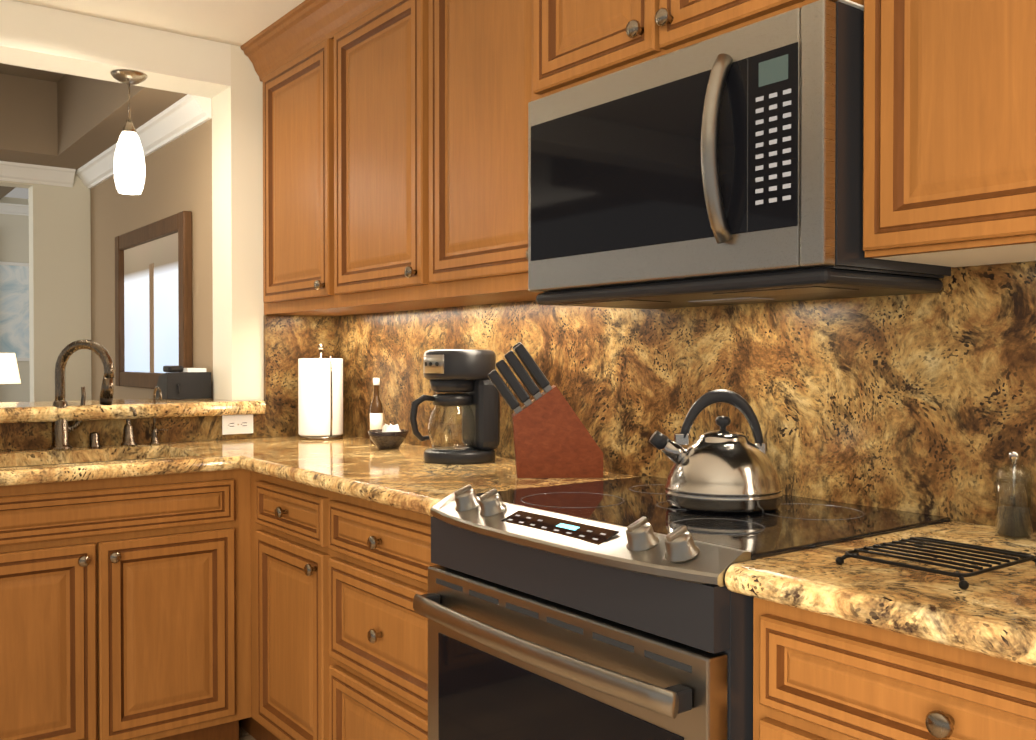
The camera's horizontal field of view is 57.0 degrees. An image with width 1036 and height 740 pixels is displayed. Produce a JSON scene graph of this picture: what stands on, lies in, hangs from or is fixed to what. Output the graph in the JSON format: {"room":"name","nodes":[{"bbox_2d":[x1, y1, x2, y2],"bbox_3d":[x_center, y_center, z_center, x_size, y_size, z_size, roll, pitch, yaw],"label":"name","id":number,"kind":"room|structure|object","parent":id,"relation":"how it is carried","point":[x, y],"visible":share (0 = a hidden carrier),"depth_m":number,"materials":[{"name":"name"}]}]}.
{"room":"kitchen","nodes":[
{"label":"kitchen","id":0,"kind":"room"},
{"bbox_2d":[0,197,29,401],"bbox_3d":[-6.268,-0.193,7.118,5.200,2.620,0.120,-1,1,-37],"label":"wall","id":1,"kind":"structure","parent":0,"point":[14,238],"depth_m":8.42,"materials":[{"name":"paint"}]},
{"bbox_2d":[0,203,28,215],"bbox_3d":[-6.208,-1.395,7.023,5.000,0.085,0.080,-1,1,-37],"label":"crown molding","id":2,"kind":"structure","parent":1,"relation":"attached to","point":[5,208],"depth_m":8.36,"materials":[{"name":"paint"}]},
{"bbox_2d":[0,262,29,360],"bbox_3d":[-4.411,-0.514,8.421,0.360,0.870,0.024,-1,1,-37],"label":"painting","id":3,"kind":"object","parent":1,"relation":"attached to","point":[14,307],"visible":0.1,"depth_m":8.40,"materials":[{"name":"fabric"}]},
{"bbox_2d":[0,63,64,199],"bbox_3d":[-4.724,-1.444,4.636,4.700,0.060,5.920,-1,1,-37],"label":"ceiling","id":4,"kind":"structure","parent":0,"point":[20,71],"depth_m":4.56,"materials":[{"name":"beige paint"}]},
{"bbox_2d":[0,73,83,169],"bbox_3d":[-3.061,-1.229,4.325,2.179,0.359,0.379,-1,1,-37],"label":"ceiling soffit","id":5,"kind":"structure","parent":0,"point":[27,105],"depth_m":4.62,"materials":[{"name":"beige paint"}]},
{"bbox_2d":[0,174,90,401],"bbox_3d":[-3.163,-0.163,4.574,2.300,2.620,0.120,-1,1,-37],"label":"wall","id":6,"kind":"structure","parent":0,"point":[59,271],"depth_m":5.05,"materials":[{"name":"paint"}]},
{"bbox_2d":[0,161,75,186],"bbox_3d":[-3.131,-1.008,4.462,2.130,0.085,0.080,-1,1,-37],"label":"crown molding","id":7,"kind":"structure","parent":6,"relation":"attached to","point":[9,171],"depth_m":4.94,"materials":[{"name":"paint"}]},
{"bbox_2d":[0,0,230,97],"bbox_3d":[-2.931,-1.089,2.159,4.580,0.150,0.200,-1,1,-37],"label":"wall","id":8,"kind":"structure","parent":0,"point":[49,39],"depth_m":3.23,"materials":[{"name":"paint"}]},
{"bbox_2d":[56,74,186,164],"bbox_3d":[-1.707,-1.227,4.144,0.234,0.359,1.500,-1,1,-37],"label":"ceiling soffit","id":9,"kind":"structure","parent":0,"point":[71,121],"depth_m":4.19,"materials":[{"name":"beige paint"}]},
{"bbox_2d":[0,45,263,467],"bbox_3d":[-2.763,0.004,2.298,5.000,2.340,0.200,-1,1,-37],"label":"wall","id":10,"kind":"structure","parent":0,"point":[237,228],"depth_m":3.51,"materials":[{"name":"paint"}]},
{"bbox_2d":[110,69,147,194],"bbox_3d":[-1.351,-0.822,3.314,0.120,0.412,0.120,-1,1,-37],"label":"pendant light","id":11,"kind":"object","parent":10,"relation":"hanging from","point":[129,168],"visible":1,"depth_m":3.28,"materials":[{"name":"white glass"}]},
{"bbox_2d":[0,398,265,423],"bbox_3d":[-2.107,0.143,2.812,2.665,0.049,0.443,-1,1,-37],"label":"bar countertop","id":12,"kind":"structure","parent":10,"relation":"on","point":[27,412],"depth_m":3.19,"materials":[{"name":"beige stone"}]},
{"bbox_2d":[156,366,210,399],"bbox_3d":[-1.261,0.046,3.600,0.165,0.125,0.158,-1,1,-37],"label":"desk phone","id":13,"kind":"object","parent":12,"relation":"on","point":[178,382],"visible":0.98,"depth_m":3.55,"materials":[{"name":"black plastic"}]},
{"bbox_2d":[0,315,333,450],"bbox_3d":[-1.906,0.031,2.804,2.978,0.454,0.021,-1,1,-37],"label":"backsplash","id":14,"kind":"structure","parent":10,"relation":"attached to","point":[290,341],"depth_m":3.53,"materials":[{"name":"stone"}]},
{"bbox_2d":[222,414,252,434],"bbox_3d":[-1.016,0.198,3.459,0.115,0.069,0.007,-1,1,-37],"label":"electrical outlet plate","id":15,"kind":"object","parent":14,"relation":"attached to","point":[237,424],"visible":1,"depth_m":3.46,"materials":[{"name":"white plastic"}]},
{"bbox_2d":[90,118,212,399],"bbox_3d":[-1.685,-0.161,4.422,0.120,2.620,1.900,-1,1,-37],"label":"wall","id":16,"kind":"structure","parent":0,"point":[178,175],"depth_m":4.13,"materials":[{"name":"beige paint"}]},
{"bbox_2d":[76,94,211,188],"bbox_3d":[-1.737,-1.006,4.313,0.080,0.085,1.800,-1,1,-37],"label":"crown molding","id":17,"kind":"structure","parent":16,"relation":"attached to","point":[181,117],"depth_m":3.98,"materials":[{"name":"paint"}]},
{"bbox_2d":[115,211,192,388],"bbox_3d":[-1.624,-0.279,4.207,0.037,0.720,1.035,-1,1,-37],"label":"framed mirror","id":18,"kind":"object","parent":16,"relation":"attached to","point":[153,305],"visible":0.79,"depth_m":4.18,"materials":[{"name":"brown wood"}]},
{"bbox_2d":[13,0,304,45],"bbox_3d":[-1.029,-1.170,0.147,5.200,0.060,5.700,-1,1,-37],"label":"ceiling","id":19,"kind":"structure","parent":0,"point":[237,22],"depth_m":3.14,"materials":[{"name":"paint"}]},
{"bbox_2d":[239,726,255,739],"bbox_3d":[-2.864,1.196,2.612,5.200,0.050,11.800,-1,1,-37],"label":"floor","id":20,"kind":"structure","parent":0,"point":[244,734],"depth_m":3.04,"materials":[{"name":"tile"}]},
{"bbox_2d":[0,505,250,739],"bbox_3d":[-1.336,0.837,2.881,0.830,0.660,0.594,-1,1,-37],"label":"base cabinet","id":21,"kind":"object","parent":20,"relation":"on","point":[125,608],"depth_m":2.69,"materials":[{"name":"wood"}]},
{"bbox_2d":[0,435,369,485],"bbox_3d":[-1.706,0.281,2.557,2.997,0.040,0.657,-1,1,-37],"label":"countertop","id":22,"kind":"structure","parent":21,"relation":"on","point":[207,455],"depth_m":2.95,"materials":[{"name":"stone"}]},
{"bbox_2d":[2,458,154,467],"bbox_3d":[-1.363,0.392,2.812,0.768,0.184,0.428,-1,1,-37],"label":"sink basin","id":23,"kind":"object","parent":22,"relation":"in","point":[73,463],"visible":0.02,"depth_m":3.03,"materials":[{"name":"brown stone"}]},
{"bbox_2d":[49,339,114,449],"bbox_3d":[-1.395,0.079,3.041,0.167,0.352,0.180,-1,1,-37],"label":"faucet","id":24,"kind":"object","parent":22,"relation":"on","point":[62,429],"visible":0.98,"depth_m":3.03,"materials":[{"name":"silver metal"}]},
{"bbox_2d":[88,432,100,447],"bbox_3d":[-1.393,0.229,3.132,0.040,0.050,0.039,-1,1,-37],"label":"air gap cap","id":25,"kind":"object","parent":22,"relation":"on","point":[93,439],"visible":1,"depth_m":3.12,"materials":[{"name":"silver metal"}]},
{"bbox_2d":[120,406,136,445],"bbox_3d":[-1.285,0.185,3.163,0.052,0.136,0.112,-1,1,-37],"label":"soap dispenser","id":26,"kind":"object","parent":22,"relation":"on","point":[128,435],"visible":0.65,"depth_m":3.17,"materials":[{"name":"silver metal"}]},
{"bbox_2d":[149,386,167,444],"bbox_3d":[-1.206,0.153,3.223,0.063,0.199,0.091,-1,1,-37],"label":"tap","id":27,"kind":"object","parent":22,"relation":"on","point":[154,437],"visible":0.88,"depth_m":3.23,"materials":[{"name":"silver metal"}]},
{"bbox_2d":[298,344,342,439],"bbox_3d":[-0.720,0.076,3.492,0.161,0.346,0.172,-1,1,-37],"label":"paper towel","id":28,"kind":"object","parent":22,"relation":"on","point":[320,398],"visible":1,"depth_m":3.43,"materials":[{"name":"white paper"}]},
{"bbox_2d":[370,378,382,443],"bbox_3d":[-0.485,0.140,3.264,0.044,0.225,0.044,-1,1,-37],"label":"bottle","id":29,"kind":"object","parent":22,"relation":"on","point":[376,415],"visible":0.75,"depth_m":3.25,"materials":[{"name":"brown"}]},
{"bbox_2d":[368,424,408,449],"bbox_3d":[-0.419,0.213,3.077,0.132,0.082,0.132,-1,1,-37],"label":"bowl","id":30,"kind":"object","parent":22,"relation":"on","point":[388,437],"visible":1,"depth_m":3.04,"materials":[{"name":"black ceramic"}]},
{"bbox_2d":[239,492,418,731],"bbox_3d":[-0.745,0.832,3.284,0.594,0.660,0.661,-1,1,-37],"label":"base cabinet","id":31,"kind":"object","parent":20,"relation":"on","point":[298,512],"depth_m":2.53,"materials":[{"name":"wood"}]},
{"bbox_2d":[247,515,430,739],"bbox_3d":[-0.404,0.837,2.831,0.594,0.660,0.473,-1,1,-37],"label":"base cabinet","id":32,"kind":"object","parent":20,"relation":"on","point":[284,637],"depth_m":2.64,"materials":[{"name":"wood"}]},
{"bbox_2d":[315,547,437,739],"bbox_3d":[-0.083,0.842,2.405,0.594,0.660,0.594,-1,1,-37],"label":"base cabinet","id":33,"kind":"object","parent":20,"relation":"on","point":[339,636],"depth_m":2.27,"materials":[{"name":"wood"}]},
{"bbox_2d":[228,443,638,515],"bbox_3d":[-0.251,0.281,2.570,0.657,0.040,1.074,-1,1,-37],"label":"countertop","id":34,"kind":"structure","parent":33,"relation":"on","point":[401,478],"depth_m":2.45,"materials":[{"name":"stone"}]},
{"bbox_2d":[410,349,499,464],"bbox_3d":[-0.181,0.100,2.704,0.255,0.318,0.206,-1,1,-37],"label":"coffee maker","id":35,"kind":"object","parent":34,"relation":"on","point":[457,377],"visible":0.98,"depth_m":2.66,"materials":[{"name":"black plastic"}]},
{"bbox_2d":[488,342,602,477],"bbox_3d":[0.066,0.097,2.376,0.282,0.332,0.110,0,1,-2],"label":"knife block","id":36,"kind":"object","parent":34,"relation":"on","point":[552,437],"visible":1,"depth_m":2.32,"materials":[{"name":"brown wood"}]},
{"bbox_2d":[413,476,949,739],"bbox_3d":[0.269,0.701,1.813,0.700,0.954,0.765,-1,1,-37],"label":"range","id":37,"kind":"object","parent":20,"relation":"on","point":[615,609],"visible":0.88,"depth_m":1.59,"materials":[{"name":"grey metal"}]},
{"bbox_2d":[649,389,782,513],"bbox_3d":[0.393,0.150,1.841,0.233,0.226,0.224,-1,1,-37],"label":"kettle","id":38,"kind":"object","parent":37,"relation":"on","point":[722,469],"visible":1,"depth_m":1.78,"materials":[{"name":"silver metal"}]},
{"bbox_2d":[753,647,1035,739],"bbox_3d":[0.742,0.856,1.309,0.594,0.660,0.606,-1,1,-37],"label":"base cabinet","id":39,"kind":"object","parent":20,"relation":"on","point":[955,693],"depth_m":1.15,"materials":[{"name":"wood"}]},
{"bbox_2d":[725,521,1035,666],"bbox_3d":[1.054,0.301,0.856,0.632,0.040,1.698,-1,1,-37],"label":"countertop","id":40,"kind":"structure","parent":39,"relation":"on","point":[992,613],"depth_m":1.22,"materials":[{"name":"stone"}]},
{"bbox_2d":[835,537,1035,589],"bbox_3d":[0.589,0.264,1.332,0.216,0.022,0.191,-1,1,-37],"label":"trivet","id":41,"kind":"object","parent":40,"relation":"on","point":[921,543],"visible":1,"depth_m":1.32,"materials":[{"name":"black metal"}]},
{"bbox_2d":[995,451,1033,538],"bbox_3d":[0.814,0.202,1.564,0.057,0.140,0.057,-1,1,-37],"label":"pepper mill","id":42,"kind":"object","parent":40,"relation":"on","point":[1013,521],"visible":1,"depth_m":1.55,"materials":[{"name":"clear glass"}]},
{"bbox_3d":[-3.603,0.803,6.557,0.670,0.638,0.560,-1,1,-37],"label":"side table","id":43,"kind":"object","parent":20,"relation":"on","visible":0},
{"bbox_2d":[0,353,20,383],"bbox_3d":[-3.591,0.183,6.559,0.304,0.600,0.304,-1,1,-37],"label":"table lamp","id":44,"kind":"object","parent":43,"relation":"on","point":[9,372],"visible":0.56,"depth_m":6.50,"materials":[{"name":"white fabric"}]},
{"bbox_3d":[0.936,-0.018,1.641,0.120,2.400,5.700,-1,1,-37],"label":"wall","id":45,"kind":"structure","parent":0,"visible":0},
{"bbox_2d":[240,0,390,81],"bbox_3d":[0.403,-1.103,1.912,0.382,0.114,4.196,-1,1,-37],"label":"crown molding","id":46,"kind":"structure","parent":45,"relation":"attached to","point":[299,29],"depth_m":3.14,"materials":[{"name":"brown wood"}]},
{"bbox_2d":[263,42,382,315],"bbox_3d":[-0.659,-0.650,3.365,0.298,0.887,0.605,-1,1,-37],"label":"upper cabinet","id":47,"kind":"object","parent":45,"relation":"attached to","point":[292,93],"depth_m":3.28,"materials":[{"name":"brown wood"}]},
{"bbox_2d":[323,0,483,311],"bbox_3d":[-0.305,-0.644,2.894,0.298,0.887,0.573,-1,1,-37],"label":"upper cabinet","id":48,"kind":"object","parent":45,"relation":"attached to","point":[395,155],"depth_m":2.83,"materials":[{"name":"brown wood"}]},
{"bbox_2d":[415,0,543,303],"bbox_3d":[0.033,-0.639,2.446,0.298,0.887,0.550,-1,1,-37],"label":"upper cabinet","id":49,"kind":"object","parent":45,"relation":"attached to","point":[476,57],"depth_m":2.41,"materials":[{"name":"brown wood"}]},
{"bbox_2d":[333,261,1035,531],"bbox_3d":[0.548,-0.178,2.035,0.021,0.890,4.199,-1,1,-37],"label":"backsplash","id":50,"kind":"structure","parent":45,"relation":"attached to","point":[924,403],"depth_m":1.97,"materials":[{"name":"stone"}]},
{"bbox_2d":[534,0,863,99],"bbox_3d":[0.386,-0.816,1.884,0.406,0.454,0.764,-1,1,-37],"label":"upper cabinet","id":51,"kind":"object","parent":45,"relation":"attached to","point":[577,42],"visible":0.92,"depth_m":1.86,"materials":[{"name":"brown wood"}]},
{"bbox_2d":[528,0,950,308],"bbox_3d":[0.375,-0.362,1.881,0.434,0.446,0.760,-1,1,-37],"label":"over-the-range microwave","id":52,"kind":"object","parent":51,"relation":"attached to","point":[725,169],"visible":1,"depth_m":1.67,"materials":[{"name":"grey metal"}]},
{"bbox_2d":[863,0,1035,266],"bbox_3d":[0.841,-0.626,1.372,0.298,0.887,0.596,-1,1,-37],"label":"upper cabinet","id":53,"kind":"object","parent":45,"relation":"attached to","point":[949,133],"visible":0.96,"depth_m":1.39,"materials":[{"name":"brown wood"}]}
]}

